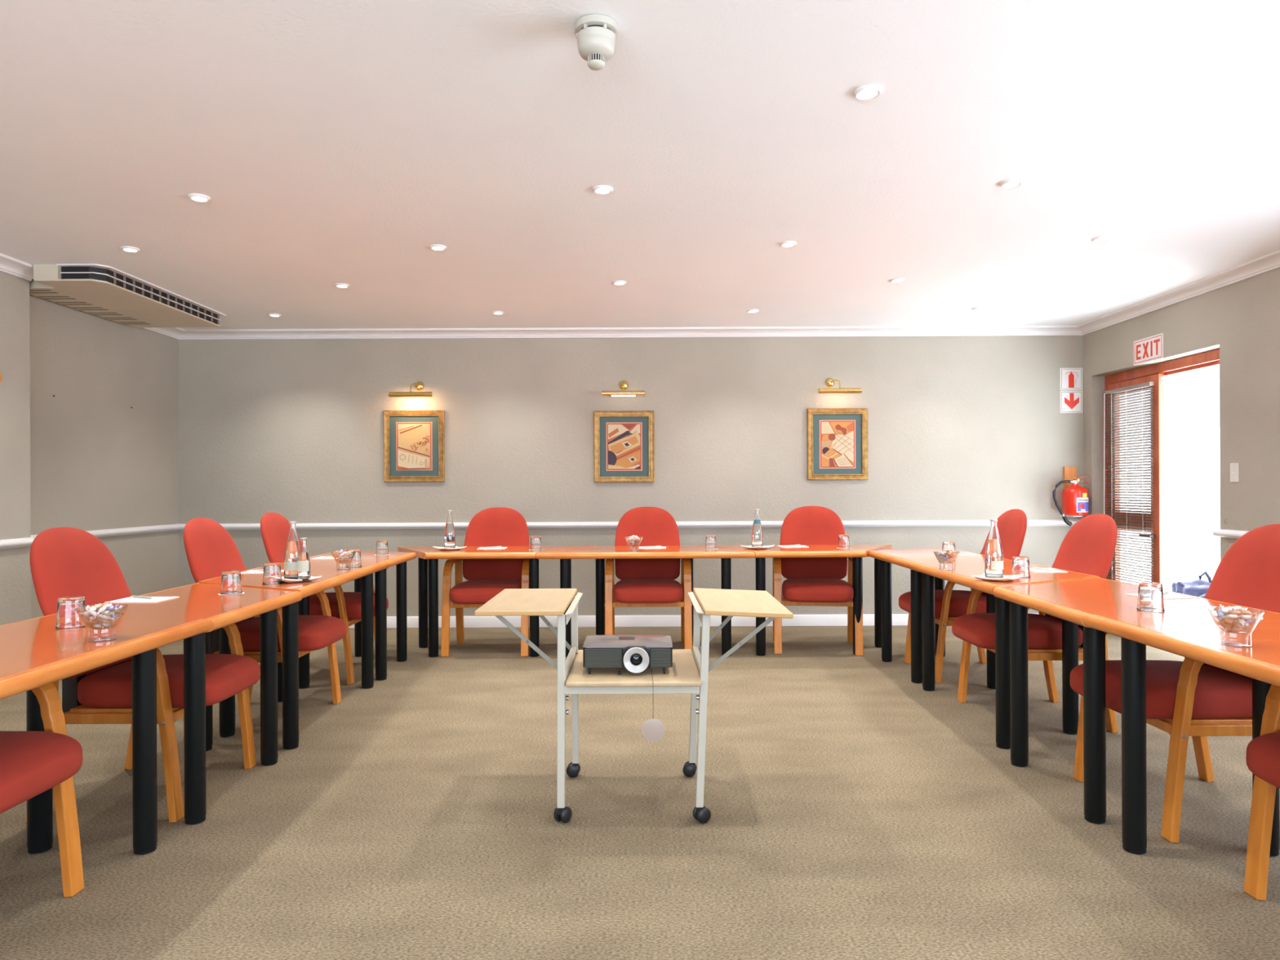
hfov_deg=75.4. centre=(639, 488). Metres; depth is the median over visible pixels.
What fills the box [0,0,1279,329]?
ceiling
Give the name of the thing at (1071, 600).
table
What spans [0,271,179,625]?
wall
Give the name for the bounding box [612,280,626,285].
recessed light
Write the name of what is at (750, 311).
recessed light
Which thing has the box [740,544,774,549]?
square plate
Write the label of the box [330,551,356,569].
glass bowl
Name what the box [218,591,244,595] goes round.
coaster
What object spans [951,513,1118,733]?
armchair
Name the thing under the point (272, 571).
tumbler
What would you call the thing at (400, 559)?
table
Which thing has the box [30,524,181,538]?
trim
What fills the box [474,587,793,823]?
trolley
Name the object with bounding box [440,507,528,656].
armchair
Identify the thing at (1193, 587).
duffel bag
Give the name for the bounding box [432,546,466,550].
square plate
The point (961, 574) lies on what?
table
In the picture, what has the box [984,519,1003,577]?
water bottle
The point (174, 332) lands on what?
trim
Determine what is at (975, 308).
recessed light
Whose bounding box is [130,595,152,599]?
pen
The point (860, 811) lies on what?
floor
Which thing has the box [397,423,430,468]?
print
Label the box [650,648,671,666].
vent grille
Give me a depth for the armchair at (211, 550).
4.20 m
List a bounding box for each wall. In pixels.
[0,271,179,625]
[178,335,1084,616]
[1083,267,1279,560]
[1196,364,1220,582]
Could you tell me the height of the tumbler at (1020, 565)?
0.096 m
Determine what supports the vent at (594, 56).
attached to the smoke detector
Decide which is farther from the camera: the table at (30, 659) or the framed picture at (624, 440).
the framed picture at (624, 440)
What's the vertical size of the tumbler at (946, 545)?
0.096 m
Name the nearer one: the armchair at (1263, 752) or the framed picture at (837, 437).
the armchair at (1263, 752)
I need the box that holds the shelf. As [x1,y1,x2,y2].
[565,648,702,687]
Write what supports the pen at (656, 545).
on the paper pad at (639, 547)
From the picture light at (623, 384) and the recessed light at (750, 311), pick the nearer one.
the recessed light at (750, 311)
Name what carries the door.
in the wall at (1241, 319)
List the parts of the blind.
ladder cord, ladder cord, ladder cord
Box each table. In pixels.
[0,582,302,853]
[0,618,213,854]
[196,560,390,749]
[280,550,416,688]
[397,546,592,657]
[536,546,755,657]
[694,544,892,656]
[868,546,1030,688]
[898,559,1099,748]
[992,577,1279,856]
[1082,614,1279,853]
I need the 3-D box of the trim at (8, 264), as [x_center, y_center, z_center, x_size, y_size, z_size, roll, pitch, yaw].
[-3.687,-1.306,1.335,0.108,0.065,7.470,0,0,0]
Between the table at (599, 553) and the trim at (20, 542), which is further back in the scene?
the table at (599, 553)
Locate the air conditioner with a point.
(108, 292)
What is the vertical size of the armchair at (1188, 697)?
1.037 m
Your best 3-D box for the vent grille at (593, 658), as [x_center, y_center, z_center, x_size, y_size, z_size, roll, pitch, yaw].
[-0.133,0.609,2.975,0.133,0.065,0.008,0,0,0]
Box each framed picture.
[383,410,444,481]
[593,410,654,482]
[806,408,867,479]
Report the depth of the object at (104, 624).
2.41 m
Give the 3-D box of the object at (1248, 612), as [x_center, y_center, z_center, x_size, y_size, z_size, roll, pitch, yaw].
[1.641,0.336,2.240,0.018,0.022,0.048,0,0,-42]
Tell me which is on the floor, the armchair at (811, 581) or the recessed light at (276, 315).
the armchair at (811, 581)
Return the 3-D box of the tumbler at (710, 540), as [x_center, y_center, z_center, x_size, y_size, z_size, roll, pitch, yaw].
[0.510,0.383,5.960,0.086,0.096,0.086,0,0,0]
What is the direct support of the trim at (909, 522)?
attached to the wall at (960, 428)
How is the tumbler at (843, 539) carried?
on the coaster
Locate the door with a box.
[1104,348,1219,590]
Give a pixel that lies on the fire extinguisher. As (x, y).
(1075, 503)
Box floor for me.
[0,625,1279,959]
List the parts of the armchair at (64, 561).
leg, backrest, seat frame, leg, seat, leg, leg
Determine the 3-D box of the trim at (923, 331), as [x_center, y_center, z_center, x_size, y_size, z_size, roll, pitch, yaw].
[-0.079,-1.322,7.006,7.715,0.065,0.108,0,0,0]
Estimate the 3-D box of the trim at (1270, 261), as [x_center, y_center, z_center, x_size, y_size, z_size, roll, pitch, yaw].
[3.725,-1.340,2.330,0.108,0.065,9.460,0,0,0]
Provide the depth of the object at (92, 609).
2.39 m
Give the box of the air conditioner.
[29,263,226,327]
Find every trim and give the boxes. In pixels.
[0,253,33,280]
[0,537,34,548]
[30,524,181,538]
[142,327,184,339]
[179,325,1082,339]
[180,520,1079,529]
[1076,249,1279,335]
[1212,528,1248,538]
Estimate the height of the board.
0.415 m
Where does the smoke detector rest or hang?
attached to the ceiling
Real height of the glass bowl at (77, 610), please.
0.096 m
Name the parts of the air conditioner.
casing, louvre blade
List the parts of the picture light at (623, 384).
lamp shade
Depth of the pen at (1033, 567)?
4.29 m
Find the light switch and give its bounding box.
[1230,462,1239,482]
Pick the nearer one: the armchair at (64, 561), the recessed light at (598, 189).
the armchair at (64, 561)
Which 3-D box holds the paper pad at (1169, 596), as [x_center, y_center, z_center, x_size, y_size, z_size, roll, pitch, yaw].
[2.077,0.426,3.290,0.200,0.002,0.160,0,0,-12]
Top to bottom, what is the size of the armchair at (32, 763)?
1.037 m
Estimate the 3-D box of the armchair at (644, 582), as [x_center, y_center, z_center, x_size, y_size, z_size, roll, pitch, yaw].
[0.060,0.658,6.085,0.628,1.037,0.721,0,0,0]
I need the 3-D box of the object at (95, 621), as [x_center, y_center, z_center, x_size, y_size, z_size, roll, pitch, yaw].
[-1.578,0.386,2.398,0.019,0.022,0.048,0,0,4]
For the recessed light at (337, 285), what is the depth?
5.45 m
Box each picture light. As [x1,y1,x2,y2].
[388,381,432,396]
[601,380,644,396]
[817,377,862,393]
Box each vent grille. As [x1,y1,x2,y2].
[584,648,621,667]
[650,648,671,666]
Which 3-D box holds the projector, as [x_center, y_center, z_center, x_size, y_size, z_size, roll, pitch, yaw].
[-0.044,0.716,3.027,0.324,0.314,0.358,0,0,0]
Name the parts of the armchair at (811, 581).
leg, leg, backrest, seat frame, seat, leg, leg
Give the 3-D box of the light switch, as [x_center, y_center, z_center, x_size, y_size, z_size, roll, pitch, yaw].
[3.777,-0.102,5.262,0.016,0.122,0.072,0,0,0]
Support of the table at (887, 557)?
on the floor
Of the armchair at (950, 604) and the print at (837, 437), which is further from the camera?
the print at (837, 437)
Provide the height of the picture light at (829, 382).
0.148 m
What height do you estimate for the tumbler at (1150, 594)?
0.096 m
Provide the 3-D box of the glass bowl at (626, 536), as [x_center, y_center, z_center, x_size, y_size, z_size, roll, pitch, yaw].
[-0.043,0.387,5.800,0.131,0.096,0.131,0,0,0]
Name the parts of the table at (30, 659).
edge moulding, leg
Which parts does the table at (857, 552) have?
leg, edge moulding, leg, leg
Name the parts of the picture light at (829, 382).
lamp shade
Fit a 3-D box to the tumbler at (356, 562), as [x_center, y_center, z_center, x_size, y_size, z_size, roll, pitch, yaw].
[-1.618,0.392,4.680,0.086,0.096,0.086,0,0,0]
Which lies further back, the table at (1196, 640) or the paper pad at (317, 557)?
the paper pad at (317, 557)
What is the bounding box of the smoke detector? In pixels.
[574,13,617,71]
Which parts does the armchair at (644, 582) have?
leg, leg, backrest, seat frame, seat, leg, leg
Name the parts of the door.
handle, lock plate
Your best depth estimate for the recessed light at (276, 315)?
6.36 m
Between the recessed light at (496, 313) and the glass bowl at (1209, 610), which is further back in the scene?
the recessed light at (496, 313)
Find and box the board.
[1063,466,1076,488]
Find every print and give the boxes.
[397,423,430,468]
[608,424,639,469]
[821,422,853,466]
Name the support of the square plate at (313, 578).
on the table at (287, 670)
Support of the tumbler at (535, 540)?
on the coaster
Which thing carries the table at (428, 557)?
on the floor
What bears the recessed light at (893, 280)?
in the ceiling
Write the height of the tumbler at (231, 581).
0.096 m
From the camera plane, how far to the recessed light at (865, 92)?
2.82 m
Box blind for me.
[1103,382,1154,585]
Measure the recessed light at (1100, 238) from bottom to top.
0.016 m
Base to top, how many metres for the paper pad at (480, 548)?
0.002 m
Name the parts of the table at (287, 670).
leg, edge moulding, leg, leg, edge moulding, leg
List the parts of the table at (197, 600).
leg, edge moulding, leg, leg, edge moulding, leg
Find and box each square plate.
[281,575,321,582]
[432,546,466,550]
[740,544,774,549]
[970,573,1022,582]
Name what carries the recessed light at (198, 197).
in the ceiling
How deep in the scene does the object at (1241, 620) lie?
2.22 m
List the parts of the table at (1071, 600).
leg, edge moulding, leg, edge moulding, leg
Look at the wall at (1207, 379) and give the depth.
9.31 m
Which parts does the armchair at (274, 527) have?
backrest, leg, seat, seat frame, leg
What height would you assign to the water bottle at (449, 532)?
0.276 m
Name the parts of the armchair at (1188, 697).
leg, seat, leg, seat frame, leg, backrest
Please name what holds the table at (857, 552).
on the floor
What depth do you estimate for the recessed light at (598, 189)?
3.73 m
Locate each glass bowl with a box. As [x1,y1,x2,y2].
[75,604,128,641]
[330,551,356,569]
[624,536,643,551]
[933,550,959,570]
[1206,605,1265,647]
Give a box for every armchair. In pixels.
[0,682,84,897]
[25,527,260,822]
[183,517,346,731]
[260,512,388,684]
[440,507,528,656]
[604,506,692,651]
[772,506,863,655]
[898,509,1026,683]
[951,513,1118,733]
[1070,524,1279,843]
[1244,684,1279,900]
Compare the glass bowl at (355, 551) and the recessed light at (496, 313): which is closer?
the glass bowl at (355, 551)
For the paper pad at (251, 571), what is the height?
0.002 m
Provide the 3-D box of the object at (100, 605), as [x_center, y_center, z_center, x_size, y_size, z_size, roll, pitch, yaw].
[-1.583,0.343,2.416,0.046,0.026,0.020,0,0,-33]
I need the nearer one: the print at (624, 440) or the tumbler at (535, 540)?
the tumbler at (535, 540)
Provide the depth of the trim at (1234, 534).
5.28 m
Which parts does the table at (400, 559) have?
leg, leg, leg, edge moulding, leg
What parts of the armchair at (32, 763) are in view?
seat, leg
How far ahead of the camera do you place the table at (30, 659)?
2.56 m
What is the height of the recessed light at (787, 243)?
0.016 m
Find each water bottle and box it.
[284,521,300,579]
[297,537,311,581]
[444,510,455,547]
[751,508,762,546]
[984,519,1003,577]
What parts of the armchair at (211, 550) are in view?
backrest, leg, seat frame, leg, seat, leg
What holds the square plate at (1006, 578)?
on the table at (961, 574)
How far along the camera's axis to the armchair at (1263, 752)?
2.34 m
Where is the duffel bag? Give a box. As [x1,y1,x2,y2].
[1171,570,1211,598]
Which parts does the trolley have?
leg, leg, shelf frame, leg, leg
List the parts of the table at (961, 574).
leg, edge moulding, leg, edge moulding, leg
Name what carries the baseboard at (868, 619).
attached to the wall at (960, 428)
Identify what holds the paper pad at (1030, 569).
on the table at (961, 574)
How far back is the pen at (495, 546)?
6.09 m
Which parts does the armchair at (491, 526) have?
leg, armrest, leg, seat frame, seat, backrest, leg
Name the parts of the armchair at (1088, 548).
leg, seat, seat frame, leg, backrest, leg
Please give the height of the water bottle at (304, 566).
0.201 m
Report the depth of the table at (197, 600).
2.94 m
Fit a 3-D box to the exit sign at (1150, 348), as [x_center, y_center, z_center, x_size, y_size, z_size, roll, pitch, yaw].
[3.777,-1.033,6.152,0.007,0.184,0.350,0,0,0]
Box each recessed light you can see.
[120,245,140,253]
[187,193,210,202]
[267,313,281,317]
[334,283,349,288]
[429,244,446,251]
[491,311,504,315]
[592,185,613,195]
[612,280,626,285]
[746,309,759,313]
[779,240,796,247]
[853,84,882,100]
[889,278,904,283]
[971,306,985,311]
[1000,178,1022,188]
[1091,235,1111,242]
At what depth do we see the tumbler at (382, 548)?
5.55 m
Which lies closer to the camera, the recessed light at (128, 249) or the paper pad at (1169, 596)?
the paper pad at (1169, 596)
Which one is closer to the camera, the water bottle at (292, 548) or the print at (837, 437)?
the water bottle at (292, 548)
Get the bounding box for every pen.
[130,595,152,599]
[483,546,502,547]
[644,545,661,547]
[1031,566,1053,570]
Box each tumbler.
[54,595,87,628]
[220,569,242,594]
[262,562,282,584]
[346,549,361,567]
[375,539,388,555]
[529,535,542,549]
[704,534,716,548]
[837,533,849,547]
[942,541,955,557]
[1011,555,1031,577]
[1136,582,1164,611]
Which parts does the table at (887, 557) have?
edge moulding, leg, leg, leg, leg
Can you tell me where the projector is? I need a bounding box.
[582,634,672,742]
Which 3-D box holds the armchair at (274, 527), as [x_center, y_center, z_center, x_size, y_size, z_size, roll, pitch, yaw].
[-2.012,0.668,5.292,0.721,1.037,0.628,0,0,0]
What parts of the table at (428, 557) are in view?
leg, leg, edge moulding, leg, leg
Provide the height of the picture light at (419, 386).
0.148 m
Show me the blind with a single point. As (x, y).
(1125, 396)
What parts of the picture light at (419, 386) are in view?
lamp shade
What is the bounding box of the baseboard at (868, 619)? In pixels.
[348,613,1039,627]
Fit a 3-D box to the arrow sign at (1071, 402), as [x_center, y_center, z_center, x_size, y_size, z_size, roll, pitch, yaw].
[3.680,-0.741,7.057,0.188,0.188,0.006,0,0,0]
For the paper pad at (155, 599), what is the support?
on the table at (197, 600)
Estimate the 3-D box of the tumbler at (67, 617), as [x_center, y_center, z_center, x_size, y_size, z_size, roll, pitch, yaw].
[-1.828,0.395,2.660,0.086,0.096,0.086,0,0,0]
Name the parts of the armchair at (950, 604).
leg, seat, leg, seat frame, leg, backrest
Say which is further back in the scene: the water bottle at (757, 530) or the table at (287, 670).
the water bottle at (757, 530)
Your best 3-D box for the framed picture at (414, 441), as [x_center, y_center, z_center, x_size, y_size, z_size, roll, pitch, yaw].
[-1.923,-0.362,7.047,0.514,0.608,0.026,0,0,0]
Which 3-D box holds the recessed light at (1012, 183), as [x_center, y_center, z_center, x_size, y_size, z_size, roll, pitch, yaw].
[1.653,-1.359,3.683,0.094,0.016,0.094,0,0,0]
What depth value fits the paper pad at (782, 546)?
6.08 m
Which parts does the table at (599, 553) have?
leg, leg, edge moulding, leg, leg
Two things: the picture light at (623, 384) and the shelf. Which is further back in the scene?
the picture light at (623, 384)
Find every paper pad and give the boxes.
[106,596,179,602]
[240,569,284,573]
[311,556,334,559]
[476,546,506,549]
[639,546,666,548]
[777,545,808,547]
[955,552,978,555]
[1029,568,1067,572]
[1124,592,1199,599]
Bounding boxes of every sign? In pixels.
[1060,368,1082,390]
[1060,391,1082,413]
[1133,333,1163,365]
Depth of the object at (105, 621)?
2.40 m
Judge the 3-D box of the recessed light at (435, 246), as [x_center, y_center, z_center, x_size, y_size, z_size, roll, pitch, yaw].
[-1.127,-1.346,4.618,0.094,0.016,0.094,0,0,0]
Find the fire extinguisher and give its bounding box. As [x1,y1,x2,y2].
[1052,475,1088,525]
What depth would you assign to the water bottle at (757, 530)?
5.89 m
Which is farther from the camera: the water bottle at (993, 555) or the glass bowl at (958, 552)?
the glass bowl at (958, 552)
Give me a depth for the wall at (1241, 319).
5.30 m
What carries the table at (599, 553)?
on the floor
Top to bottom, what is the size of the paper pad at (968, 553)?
0.002 m
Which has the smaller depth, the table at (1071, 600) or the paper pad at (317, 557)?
the table at (1071, 600)
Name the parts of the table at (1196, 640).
leg, edge moulding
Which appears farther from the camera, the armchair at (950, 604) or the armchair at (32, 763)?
the armchair at (950, 604)
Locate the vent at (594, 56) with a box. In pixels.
[591,53,599,59]
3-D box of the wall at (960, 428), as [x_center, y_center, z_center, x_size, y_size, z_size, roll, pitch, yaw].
[-0.083,-0.090,7.160,8.095,2.530,0.200,0,0,0]

